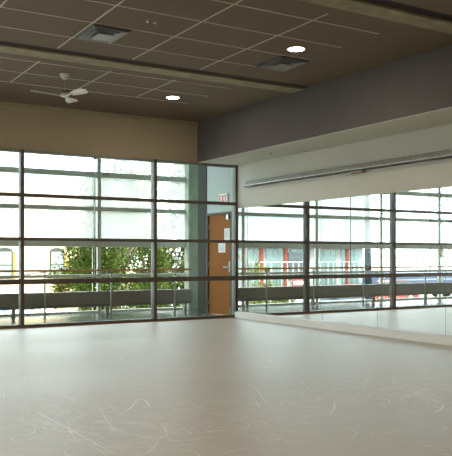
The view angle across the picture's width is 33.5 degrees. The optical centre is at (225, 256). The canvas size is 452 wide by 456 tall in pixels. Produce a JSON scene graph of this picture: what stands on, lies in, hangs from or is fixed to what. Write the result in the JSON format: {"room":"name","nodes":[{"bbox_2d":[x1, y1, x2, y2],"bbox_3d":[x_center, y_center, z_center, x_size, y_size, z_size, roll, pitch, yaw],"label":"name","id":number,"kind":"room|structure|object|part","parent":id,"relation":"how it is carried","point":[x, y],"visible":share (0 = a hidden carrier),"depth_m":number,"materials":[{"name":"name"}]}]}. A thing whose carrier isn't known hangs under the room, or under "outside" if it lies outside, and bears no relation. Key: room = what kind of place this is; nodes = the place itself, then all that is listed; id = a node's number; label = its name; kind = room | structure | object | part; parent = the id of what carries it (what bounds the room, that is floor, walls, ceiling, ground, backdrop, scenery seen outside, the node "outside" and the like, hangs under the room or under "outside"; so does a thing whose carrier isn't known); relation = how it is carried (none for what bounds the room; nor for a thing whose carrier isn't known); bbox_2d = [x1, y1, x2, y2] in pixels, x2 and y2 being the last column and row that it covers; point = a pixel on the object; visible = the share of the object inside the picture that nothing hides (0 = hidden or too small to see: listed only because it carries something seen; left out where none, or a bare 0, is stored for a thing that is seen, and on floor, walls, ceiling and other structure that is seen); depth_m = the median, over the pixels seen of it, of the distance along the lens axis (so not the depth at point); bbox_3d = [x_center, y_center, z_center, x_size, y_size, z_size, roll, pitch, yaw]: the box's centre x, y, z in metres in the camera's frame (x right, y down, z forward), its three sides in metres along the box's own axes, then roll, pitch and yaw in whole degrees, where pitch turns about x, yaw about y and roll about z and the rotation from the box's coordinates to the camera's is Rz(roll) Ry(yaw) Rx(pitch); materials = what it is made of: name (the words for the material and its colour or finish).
{"room":"exercise studio","nodes":[
{"label":"exercise studio","id":0,"kind":"room"},
{"bbox_2d":[0,106,197,161],"bbox_3d":[-5.174,-2.422,11.869,10.710,1.215,0.180,0,0,-31],"label":"wall","id":1,"kind":"structure","parent":0,"point":[20,128],"depth_m":13.48,"materials":[{"name":"beige paint"}]},
{"bbox_2d":[0,148,22,328],"bbox_3d":[-4.569,-0.297,12.164,2.530,3.035,0.175,0,0,-31],"label":"window","id":2,"kind":"structure","parent":1,"relation":"in","point":[3,281],"depth_m":12.66,"materials":[{"name":"brown metal"}]},
{"bbox_3d":[-4.549,-1.790,12.159,2.440,0.050,0.095,0,0,-31],"label":"head frame","id":3,"kind":"part","parent":2,"relation":"part of","materials":[{"name":"metal"}]},
{"bbox_3d":[-4.546,1.187,12.155,2.440,0.043,0.105,0,0,-31],"label":"frame","id":4,"kind":"part","parent":2,"relation":"part of","materials":[{"name":"brown metal"}]},
{"bbox_2d":[19,149,155,327],"bbox_3d":[-2.433,-0.297,13.463,2.530,3.035,0.175,0,0,-31],"label":"window","id":5,"kind":"structure","parent":1,"relation":"in","point":[21,154],"depth_m":13.20,"materials":[{"name":"brown metal"}]},
{"bbox_3d":[-2.413,-1.790,13.458,2.440,0.050,0.095,0,0,-31],"label":"head frame","id":6,"kind":"part","parent":5,"relation":"part of","materials":[{"name":"metal"}]},
{"bbox_3d":[-2.410,1.187,13.453,2.440,0.043,0.105,0,0,-31],"label":"frame","id":7,"kind":"part","parent":5,"relation":"part of","materials":[{"name":"brown metal"}]},
{"bbox_3d":[-2.406,1.213,13.447,2.500,0.014,0.120,0,0,-31],"label":"sill","id":8,"kind":"part","parent":5,"relation":"part of","materials":[{"name":"brown wood"}]},
{"bbox_2d":[0,101,197,125],"bbox_3d":[-5.120,-2.560,11.780,10.710,0.070,0.030,0,0,-31],"label":"trim","id":9,"kind":"structure","parent":1,"relation":"attached to","point":[9,104],"depth_m":13.46,"materials":[{"name":"brown paint"}]},
{"bbox_2d":[151,159,237,321],"bbox_3d":[-0.593,-0.297,14.582,1.838,3.035,0.175,0,0,-31],"label":"window","id":10,"kind":"structure","parent":1,"relation":"in","point":[234,203],"depth_m":14.49,"materials":[{"name":"brown metal"}]},
{"bbox_3d":[-0.573,1.213,14.561,1.790,0.014,0.120,0,0,-31],"label":"sill","id":11,"kind":"part","parent":10,"relation":"part of","materials":[{"name":"brown wood"}]},
{"bbox_3d":[-0.579,-1.790,14.573,1.732,0.050,0.095,0,0,-31],"label":"head frame","id":12,"kind":"part","parent":10,"relation":"part of","materials":[{"name":"black metal"}]},
{"bbox_3d":[-0.576,1.187,14.568,1.732,0.043,0.105,0,0,-31],"label":"frame","id":13,"kind":"part","parent":10,"relation":"part of","materials":[{"name":"brown metal"}]},
{"bbox_2d":[184,165,197,308],"bbox_3d":[-0.590,-0.710,17.553,0.750,3.860,0.230,0,0,-31],"label":"concrete column","id":14,"kind":"structure","parent":0,"point":[190,171],"depth_m":17.32,"materials":[{"name":"grey concrete"}]},
{"bbox_2d":[0,309,451,455],"bbox_3d":[-0.204,1.295,6.476,13.600,0.151,20.200,0,0,-31],"label":"floor","id":15,"kind":"structure","parent":0,"point":[220,386],"depth_m":6.84,"materials":[{"name":"laminate"}]},
{"bbox_2d":[0,166,97,316],"bbox_3d":[-3.813,-0.710,15.699,2.375,3.860,0.110,0,0,-31],"label":"window","id":16,"kind":"structure","parent":15,"relation":"on","point":[5,169],"depth_m":15.73,"materials":[{"name":"black metal"}]},
{"bbox_3d":[-3.734,1.198,15.747,2.190,0.045,0.110,0,0,-31],"label":"frame","id":17,"kind":"part","parent":16,"relation":"part of","materials":[{"name":"grey metal"}]},
{"bbox_2d":[0,289,191,316],"bbox_3d":[-5.823,0.983,14.129,11.750,0.475,0.184,0,0,-31],"label":"heater","id":18,"kind":"object","parent":15,"relation":"on","point":[8,301],"visible":0.93,"depth_m":15.87,"materials":[{"name":"grey metal"}]},
{"bbox_2d":[0,268,192,318],"bbox_3d":[-5.635,0.743,13.532,11.450,0.955,0.090,0,0,-31],"label":"handrail","id":19,"kind":"object","parent":15,"relation":"on","point":[72,270],"visible":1,"depth_m":15.48,"materials":[{"name":"brown metal"}]},
{"bbox_3d":[-3.563,0.762,14.792,0.090,0.916,0.090,0,0,-31],"label":"post","id":20,"kind":"part","parent":19,"relation":"part of","materials":[{"name":"grey metal"}]},
{"bbox_3d":[-5.635,0.285,13.532,11.450,0.040,0.060,0,0,-31],"label":"rail","id":21,"kind":"part","parent":19,"relation":"part of","materials":[{"name":"brown wood"}]},
{"bbox_3d":[-2.367,0.762,15.519,0.090,0.916,0.090,0,0,-31],"label":"post","id":22,"kind":"part","parent":19,"relation":"part of","materials":[{"name":"grey metal"}]},
{"bbox_3d":[-1.102,0.762,16.288,0.090,0.916,0.090,0,0,-31],"label":"post","id":23,"kind":"part","parent":19,"relation":"part of","materials":[{"name":"grey metal"}]},
{"bbox_2d":[92,158,185,312],"bbox_3d":[-1.923,-0.710,16.848,2.260,3.860,0.110,0,0,-31],"label":"window","id":24,"kind":"structure","parent":15,"relation":"on","point":[100,174],"depth_m":16.61,"materials":[{"name":"black metal"}]},
{"bbox_3d":[-1.844,1.198,16.896,2.075,0.045,0.110,0,0,-31],"label":"frame","id":25,"kind":"part","parent":24,"relation":"part of","materials":[{"name":"grey metal"}]},
{"bbox_2d":[0,0,451,121],"bbox_3d":[-0.660,-2.613,4.444,10.710,0.034,17.200,0,0,-31],"label":"ceiling","id":26,"kind":"structure","parent":0,"point":[232,37],"depth_m":9.23,"materials":[{"name":"tile"}]},
{"bbox_2d":[30,73,87,102],"bbox_3d":[-2.206,-2.436,10.671,0.757,0.332,0.908,0,0,29],"label":"ceiling fan","id":27,"kind":"object","parent":26,"relation":"hanging from","point":[64,76],"visible":1,"depth_m":10.66,"materials":[{"name":"grey metal"}]},
{"bbox_3d":[-2.570,-2.298,10.541,0.350,0.032,0.160,0,12,-34],"label":"blade","id":28,"kind":"part","parent":27,"relation":"part of","materials":[{"name":"white metal"}]},
{"bbox_3d":[-2.302,-2.308,10.725,0.136,0.075,0.136,0,0,-31],"label":"motor","id":29,"kind":"part","parent":27,"relation":"part of","materials":[{"name":"white metal"}]},
{"bbox_3d":[-2.285,-2.298,11.050,0.160,0.032,0.350,-12,-1,3],"label":"blade","id":30,"kind":"part","parent":27,"relation":"part of","materials":[{"name":"white plastic"}]},
{"bbox_3d":[-2.064,-2.298,10.504,0.350,0.032,0.160,0,-12,43],"label":"blade","id":31,"kind":"part","parent":27,"relation":"part of","materials":[{"name":"white plastic"}]},
{"bbox_2d":[74,23,131,43],"bbox_3d":[-1.437,-2.574,8.764,0.466,0.052,0.626,0,0,-31],"label":"ceiling vent","id":32,"kind":"object","parent":26,"relation":"in","point":[99,33],"visible":1,"depth_m":8.71,"materials":[{"name":"plastic"}]},
{"bbox_3d":[-1.437,-2.552,8.764,0.196,0.008,0.263,0,0,-31],"label":"plate","id":33,"kind":"part","parent":32,"relation":"part of","materials":[{"name":"metal"}]},
{"bbox_3d":[-1.437,-2.598,8.764,0.462,0.004,0.622,0,0,-31],"label":"plate","id":34,"kind":"part","parent":32,"relation":"part of","materials":[{"name":"plastic"}]},
{"bbox_2d":[0,44,303,92],"bbox_3d":[-3.439,-2.734,9.015,10.710,0.292,0.300,0,0,-31],"label":"beam","id":35,"kind":"structure","parent":26,"relation":"attached to","point":[4,48],"depth_m":10.36,"materials":[{"name":"paint"}]},
{"bbox_2d":[0,41,308,87],"bbox_3d":[-3.315,-2.621,8.811,10.710,0.018,0.182,0,0,-31],"label":"trim","id":36,"kind":"structure","parent":26,"relation":"attached to","point":[1,42],"depth_m":10.19,"materials":[{"name":"black metal"}]},
{"bbox_2d":[165,96,179,98],"bbox_3d":[-0.871,-2.594,12.309,0.250,0.017,0.250,0,0,-31],"label":"recessed light","id":37,"kind":"object","parent":26,"relation":"in","point":[166,97],"visible":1,"depth_m":12.27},
{"bbox_2d":[255,56,308,70],"bbox_3d":[0.751,-2.574,10.112,0.466,0.052,0.596,0,0,-31],"label":"ceiling vent","id":38,"kind":"object","parent":26,"relation":"in","point":[280,63],"visible":1,"depth_m":10.05,"materials":[{"name":"plastic"}]},
{"bbox_3d":[0.751,-2.552,10.112,0.196,0.008,0.250,0,0,-31],"label":"plate","id":39,"kind":"part","parent":38,"relation":"part of","materials":[{"name":"metal"}]},
{"bbox_3d":[0.751,-2.598,10.112,0.462,0.004,0.592,0,0,-31],"label":"plate","id":40,"kind":"part","parent":38,"relation":"part of","materials":[{"name":"plastic"}]},
{"bbox_2d":[286,46,305,51],"bbox_3d":[0.879,-2.594,9.429,0.250,0.017,0.250,0,0,-31],"label":"recessed light","id":41,"kind":"object","parent":26,"relation":"in","point":[293,48],"visible":1,"depth_m":9.40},
{"bbox_2d":[300,0,451,33],"bbox_3d":[-1.616,-2.734,6.016,10.710,0.292,0.280,0,0,-31],"label":"beam","id":42,"kind":"structure","parent":26,"relation":"attached to","point":[356,6],"depth_m":8.02,"materials":[{"name":"paint"}]},
{"bbox_2d":[362,0,451,20],"bbox_3d":[-1.499,-2.621,5.825,10.710,0.018,0.172,0,0,-31],"label":"trim","id":43,"kind":"structure","parent":26,"relation":"attached to","point":[388,3],"depth_m":7.96,"materials":[{"name":"black metal"}]},
{"bbox_2d":[198,43,451,164],"bbox_3d":[4.296,-2.415,7.457,0.890,1.230,17.200,0,0,-31],"label":"bulkhead","id":44,"kind":"object","parent":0,"point":[411,93],"visible":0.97,"depth_m":11.10,"materials":[{"name":"grey paint"}]},
{"bbox_2d":[207,124,451,336],"bbox_3d":[4.430,-0.905,8.229,0.140,4.250,18.380,0,0,-31],"label":"wall","id":45,"kind":"structure","parent":0,"point":[433,174],"depth_m":12.24,"materials":[{"name":"white paint"}]},
{"bbox_2d":[198,166,206,312],"bbox_3d":[-0.449,-0.710,16.241,0.152,3.860,0.380,0,0,-31],"label":"trim","id":46,"kind":"structure","parent":45,"relation":"attached to","point":[202,170],"depth_m":16.19,"materials":[{"name":"grey metal"}]},
{"bbox_2d":[206,211,231,314],"bbox_3d":[-0.123,0.155,15.625,0.156,2.130,1.010,0,0,-31],"label":"door","id":47,"kind":"structure","parent":45,"relation":"in","point":[218,293],"depth_m":15.68,"materials":[{"name":"orange wood"}]},
{"bbox_2d":[218,243,224,251],"bbox_3d":[-0.087,-0.175,15.559,0.002,0.190,0.280,0,0,-31],"label":"paper notice","id":48,"kind":"object","parent":47,"relation":"attached to","point":[221,246],"visible":1,"depth_m":15.57,"materials":[{"name":"grey paper"}]},
{"bbox_2d":[224,228,229,239],"bbox_3d":[0.019,-0.440,15.384,0.002,0.260,0.210,0,0,-31],"label":"paper notice","id":49,"kind":"object","parent":47,"relation":"attached to","point":[227,230],"visible":0.96,"depth_m":15.37,"materials":[{"name":"grey paper"}]},
{"bbox_2d":[219,193,227,201],"bbox_3d":[-0.048,-1.180,15.419,0.038,0.200,0.320,0,0,-31],"label":"exit sign","id":50,"kind":"object","parent":45,"relation":"attached to","point":[222,197],"visible":0.75,"depth_m":15.40,"materials":[{"name":"white plastic"}]},
{"bbox_2d":[235,311,451,345],"bbox_3d":[4.657,1.159,7.648,0.075,0.122,17.150,0,0,-31],"label":"baseboard","id":51,"kind":"structure","parent":45,"relation":"attached to","point":[380,332],"depth_m":11.93,"materials":[{"name":"white paint"}]},
{"bbox_2d":[244,149,451,187],"bbox_3d":[2.596,-1.390,10.999,0.109,0.150,8.500,0,0,-31],"label":"track","id":52,"kind":"object","parent":45,"relation":"attached to","point":[443,154],"visible":1,"depth_m":11.82,"materials":[{"name":"metal"}]},
{"label":"outside","id":53,"kind":"structure","parent":0,"visible":0},
{"bbox_2d":[0,265,183,312],"bbox_3d":[-57.731,3.170,110.330,280.000,0.300,216.950,0,0,-31],"label":"ground","id":54,"kind":"structure","parent":53,"point":[52,309],"depth_m":42.69,"materials":[{"name":"white concrete"}]},
{"bbox_2d":[0,172,133,293],"bbox_3d":[-17.557,-1.380,56.286,19.100,8.800,9.650,0,0,-31],"label":"building","id":55,"kind":"structure","parent":54,"relation":"on","point":[39,223],"depth_m":53.53,"materials":[{"name":"beige paint"}]},
{"bbox_3d":[-15.371,-2.845,52.294,0.900,1.470,0.027,0,0,-31],"label":"pane","id":56,"kind":"part","parent":55,"relation":"part of","materials":[{"name":"clear glass"}]},
{"bbox_3d":[-15.371,0.580,52.294,0.900,1.820,0.027,0,0,-31],"label":"pane","id":57,"kind":"part","parent":55,"relation":"part of","materials":[{"name":"glass"}]},
{"bbox_3d":[-12.167,-2.845,54.242,0.900,1.470,0.027,0,0,-31],"label":"pane","id":58,"kind":"part","parent":55,"relation":"part of","materials":[{"name":"clear glass"}]},
{"bbox_3d":[-12.167,0.580,54.242,0.900,1.820,0.027,0,0,-31],"label":"pane","id":59,"kind":"part","parent":55,"relation":"part of","materials":[{"name":"clear glass"}]},
{"bbox_3d":[-17.557,-5.430,56.286,19.100,0.700,9.650,0,0,-31],"label":"cornice","id":60,"kind":"part","parent":55,"relation":"part of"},
{"bbox_2d":[46,228,102,310],"bbox_3d":[-5.758,1.461,31.148,3.263,5.273,2.824,0,0,-31],"label":"leafy tree","id":61,"kind":"object","parent":54,"relation":"on","point":[58,287],"visible":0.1,"depth_m":30.79,"materials":[{"name":"green plant"}]},
{"bbox_2d":[57,159,150,310],"bbox_3d":[-4.006,-0.376,25.488,3.193,7.758,3.212,0,0,-36],"label":"leafy tree","id":62,"kind":"object","parent":54,"relation":"on","point":[109,260],"visible":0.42,"depth_m":25.01,"materials":[{"name":"green plant"}]},
{"bbox_2d":[103,186,179,308],"bbox_3d":[-5.004,-0.489,43.155,5.165,7.442,5.620,0,0,4],"label":"leafy tree","id":63,"kind":"object","parent":54,"relation":"on","point":[163,229],"visible":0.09,"depth_m":41.94,"materials":[{"name":"green plant"}]},
{"bbox_2d":[115,162,183,308],"bbox_3d":[-2.501,-0.617,30.727,4.088,8.190,3.712,0,0,-38],"label":"leafy tree","id":64,"kind":"object","parent":54,"relation":"on","point":[178,193],"visible":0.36,"depth_m":30.14,"materials":[{"name":"green plant"}]},
{"bbox_3d":[1.991,0.073,12.101,0.004,2.045,6.730,0,0,-31],"label":"mirror backing","id":65,"kind":"object","parent":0,"visible":0},
{"bbox_2d":[238,205,276,315],"bbox_3d":[0.588,0.072,14.396,0.010,2.045,1.344,0,0,-31],"label":"mirror panel","id":66,"kind":"object","parent":65,"relation":"attached to","point":[257,226],"visible":1,"depth_m":14.33,"materials":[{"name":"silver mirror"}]},
{"bbox_2d":[277,200,322,320],"bbox_3d":[1.287,0.072,13.246,0.011,2.045,1.334,0,0,-31],"label":"mirror panel","id":67,"kind":"object","parent":65,"relation":"attached to","point":[299,224],"visible":1,"depth_m":13.23,"materials":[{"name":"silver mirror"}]},
{"bbox_2d":[323,194,376,327],"bbox_3d":[1.980,0.072,12.106,0.011,2.045,1.324,0,0,-31],"label":"mirror panel","id":68,"kind":"object","parent":65,"relation":"attached to","point":[349,223],"visible":1,"depth_m":12.09,"materials":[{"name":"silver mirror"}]},
{"bbox_2d":[377,187,445,335],"bbox_3d":[2.679,0.072,10.956,0.011,2.045,1.354,0,0,-31],"label":"mirror panel","id":69,"kind":"object","parent":65,"relation":"attached to","point":[411,225],"visible":1,"depth_m":10.92,"materials":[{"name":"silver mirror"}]},
{"bbox_2d":[446,187,451,335],"bbox_3d":[3.383,0.072,9.799,0.010,2.045,1.344,0,0,-31],"label":"mirror panel","id":70,"kind":"object","parent":65,"relation":"attached to","point":[448,189],"visible":1,"depth_m":10.32,"materials":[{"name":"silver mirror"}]}
]}

